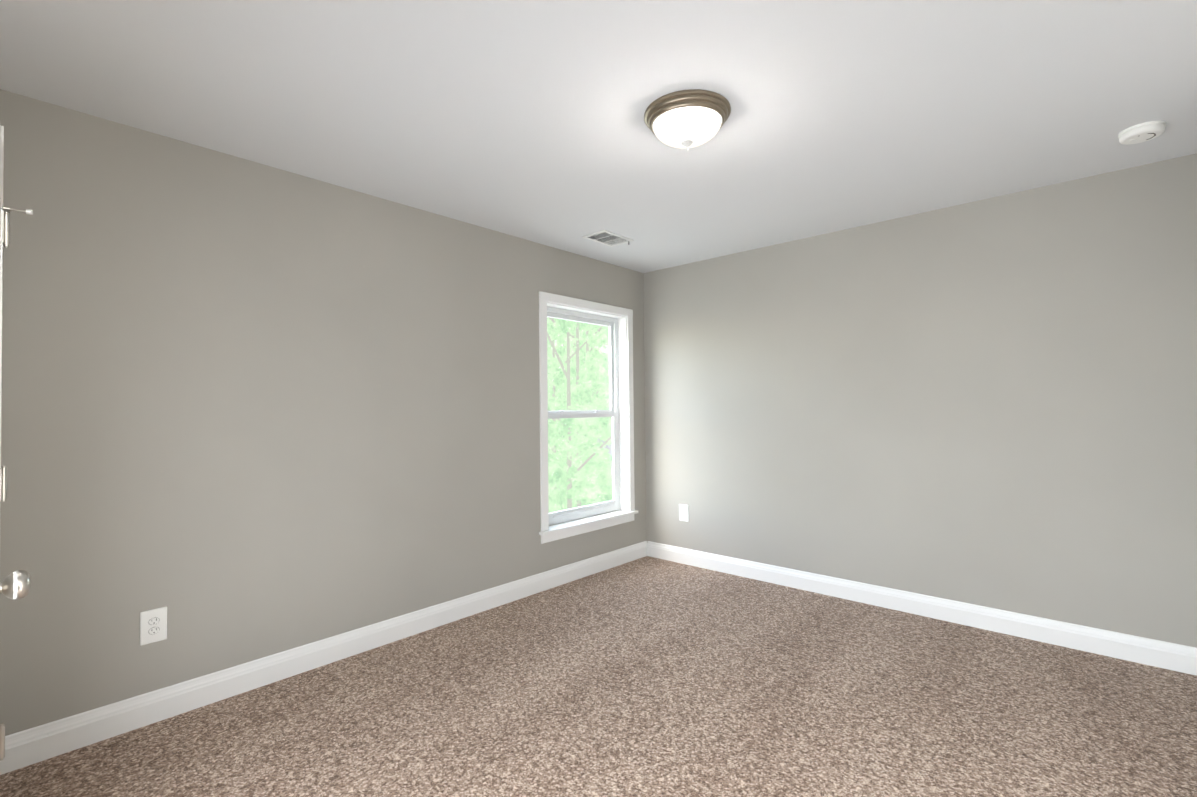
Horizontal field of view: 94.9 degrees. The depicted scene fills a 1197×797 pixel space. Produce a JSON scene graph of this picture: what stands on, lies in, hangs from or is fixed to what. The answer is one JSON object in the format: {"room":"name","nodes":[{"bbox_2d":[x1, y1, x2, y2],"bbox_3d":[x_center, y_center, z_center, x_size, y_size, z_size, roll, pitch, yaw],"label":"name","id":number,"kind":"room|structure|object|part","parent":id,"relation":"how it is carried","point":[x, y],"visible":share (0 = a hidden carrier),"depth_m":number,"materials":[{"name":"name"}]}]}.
{"room":"empty bedroom","nodes":[
{"label":"empty bedroom","id":0,"kind":"room"},
{"bbox_2d":[0,89,645,735],"bbox_3d":[-1.226,0.117,3.063,0.140,2.440,4.970,-1,-1,42],"label":"wall","id":1,"kind":"structure","parent":0,"point":[252,411],"depth_m":2.51,"materials":[{"name":"paint"}]},
{"bbox_2d":[140,606,166,645],"bbox_3d":[-1.833,0.937,2.263,0.008,0.136,0.088,-1,-1,42],"label":"outlet","id":2,"kind":"object","parent":1,"relation":"attached to","point":[153,625],"visible":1,"depth_m":2.26,"materials":[{"name":"white plastic"}]},
{"bbox_2d":[0,541,646,774],"bbox_3d":[-0.859,1.276,3.320,0.016,0.125,3.802,-1,-1,42],"label":"baseboard","id":3,"kind":"structure","parent":1,"relation":"attached to","point":[31,746],"depth_m":2.54,"materials":[{"name":"white paint"}]},
{"bbox_2d":[539,291,637,543],"bbox_3d":[-0.107,0.118,4.276,0.205,1.802,1.101,-1,-1,42],"label":"double-hung window","id":4,"kind":"structure","parent":1,"relation":"in","point":[618,321],"depth_m":4.39,"materials":[{"name":"white paint"}]},
{"bbox_2d":[0,556,1196,796],"bbox_3d":[0.115,1.363,1.834,3.730,0.120,4.970,-1,-1,42],"label":"floor","id":5,"kind":"structure","parent":0,"point":[646,676],"depth_m":2.27,"materials":[{"name":"carpet"}]},
{"bbox_2d":[0,0,1196,272],"bbox_3d":[0.090,-1.196,1.879,3.730,0.120,4.970,-1,-1,42],"label":"ceiling","id":6,"kind":"structure","parent":0,"point":[520,118],"depth_m":2.06,"materials":[{"name":"white paint"}]},
{"bbox_2d":[582,230,633,246],"bbox_3d":[0.067,-1.089,3.776,0.205,0.031,0.305,-1,-1,42],"label":"ceiling vent","id":7,"kind":"object","parent":6,"relation":"in","point":[608,238],"visible":1,"depth_m":3.76,"materials":[{"name":"white metal"}]},
{"bbox_2d":[644,89,730,150],"bbox_3d":[0.352,-1.059,2.186,0.342,0.149,0.342,-1,-1,42],"label":"flush-mount light fixture","id":8,"kind":"object","parent":6,"relation":"attached to","point":[687,119],"visible":1,"depth_m":2.10,"materials":[{"name":"white glass"}]},
{"bbox_3d":[0.353,-1.056,2.186,0.274,0.074,0.274,-1,-1,42],"label":"lamp shade","id":9,"kind":"part","parent":8,"relation":"part of","materials":[{"name":"white glass"}]},
{"bbox_2d":[1118,121,1165,144],"bbox_3d":[2.321,-1.130,2.346,0.146,0.038,0.146,-1,-1,42],"label":"smoke detector","id":10,"kind":"object","parent":6,"relation":"attached to","point":[1141,132],"visible":1,"depth_m":2.32,"materials":[{"name":"white plastic"}]},
{"bbox_2d":[644,153,1196,647],"bbox_3d":[1.727,0.099,3.643,3.450,2.440,0.140,-1,-1,42],"label":"wall","id":11,"kind":"structure","parent":0,"point":[990,403],"depth_m":3.20,"materials":[{"name":"paint"}]},
{"bbox_2d":[679,504,688,521],"bbox_3d":[0.695,0.931,4.474,0.088,0.136,0.008,-1,-1,42],"label":"outlet","id":12,"kind":"object","parent":11,"relation":"attached to","point":[683,513],"visible":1,"depth_m":4.47,"materials":[{"name":"white plastic"}]},
{"bbox_2d":[647,541,1196,675],"bbox_3d":[1.691,1.255,3.560,3.434,0.125,0.016,-1,-1,42],"label":"baseboard","id":13,"kind":"structure","parent":11,"relation":"attached to","point":[1159,654],"depth_m":3.18,"materials":[{"name":"white paint"}]},
{"bbox_3d":[-2.257,0.099,1.432,0.530,2.440,0.888,-1,-1,42],"label":"wall","id":14,"kind":"structure","parent":0,"visible":0},
{"bbox_2d":[0,125,3,145],"bbox_3d":[-2.058,0.258,1.268,0.068,2.112,0.915,-1,-1,42],"label":"door frame","id":15,"kind":"structure","parent":14,"relation":"attached to","point":[2,130],"depth_m":1.60,"materials":[{"name":"white paint"}]},
{"bbox_2d":[0,127,32,760],"bbox_3d":[-1.440,0.287,1.323,0.794,2.020,0.121,-1,-1,42],"label":"door","id":16,"kind":"structure","parent":14,"relation":"in","point":[15,585],"depth_m":1.50,"materials":[{"name":"white paint"}]},
{"label":"outside","id":17,"kind":"structure","parent":0,"visible":0},
{"bbox_2d":[549,331,608,494],"bbox_3d":[-6.778,-2.230,25.097,0.100,20.000,40.000,-1,-1,42],"label":"sky","id":18,"kind":"structure","parent":17,"point":[604,350],"depth_m":32.51,"materials":[{"name":"white"}]},
{"bbox_2d":[547,317,611,508],"bbox_3d":[-0.524,0.362,13.510,4.526,10.298,4.489,-1,-1,42],"label":"trees","id":19,"kind":"object","parent":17,"point":[551,374],"depth_m":12.50,"materials":[{"name":"green plant"}]},
{"bbox_2d":[547,317,611,481],"bbox_3d":[-0.883,-0.810,20.487,6.843,12.888,6.813,-1,-1,42],"label":"trees","id":20,"kind":"object","parent":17,"point":[582,337],"depth_m":20.39,"materials":[{"name":"green plant"}]},
{"bbox_2d":[547,317,611,510],"bbox_3d":[-1.043,0.821,14.989,5.015,9.441,4.752,-1,-1,42],"label":"trees","id":21,"kind":"object","parent":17,"point":[594,398],"depth_m":13.56,"materials":[{"name":"green plant"}]},
{"bbox_2d":[547,319,612,502],"bbox_3d":[-0.407,-0.684,17.383,5.955,12.521,5.939,-1,-1,42],"label":"trees","id":22,"kind":"object","parent":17,"point":[562,385],"depth_m":15.11,"materials":[{"name":"green plant"}]},
{"bbox_2d":[547,318,612,512],"bbox_3d":[-0.545,1.066,11.340,3.787,8.814,3.871,-1,-1,42],"label":"trees","id":23,"kind":"object","parent":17,"point":[589,489],"depth_m":10.84,"materials":[{"name":"green plant"}]},
{"bbox_2d":[558,432,611,502],"bbox_3d":[1.134,4.599,29.672,4.800,6.350,6.100,-1,-1,42],"label":"house","id":24,"kind":"structure","parent":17,"point":[607,446],"depth_m":27.11,"materials":[{"name":"white"}]}
]}

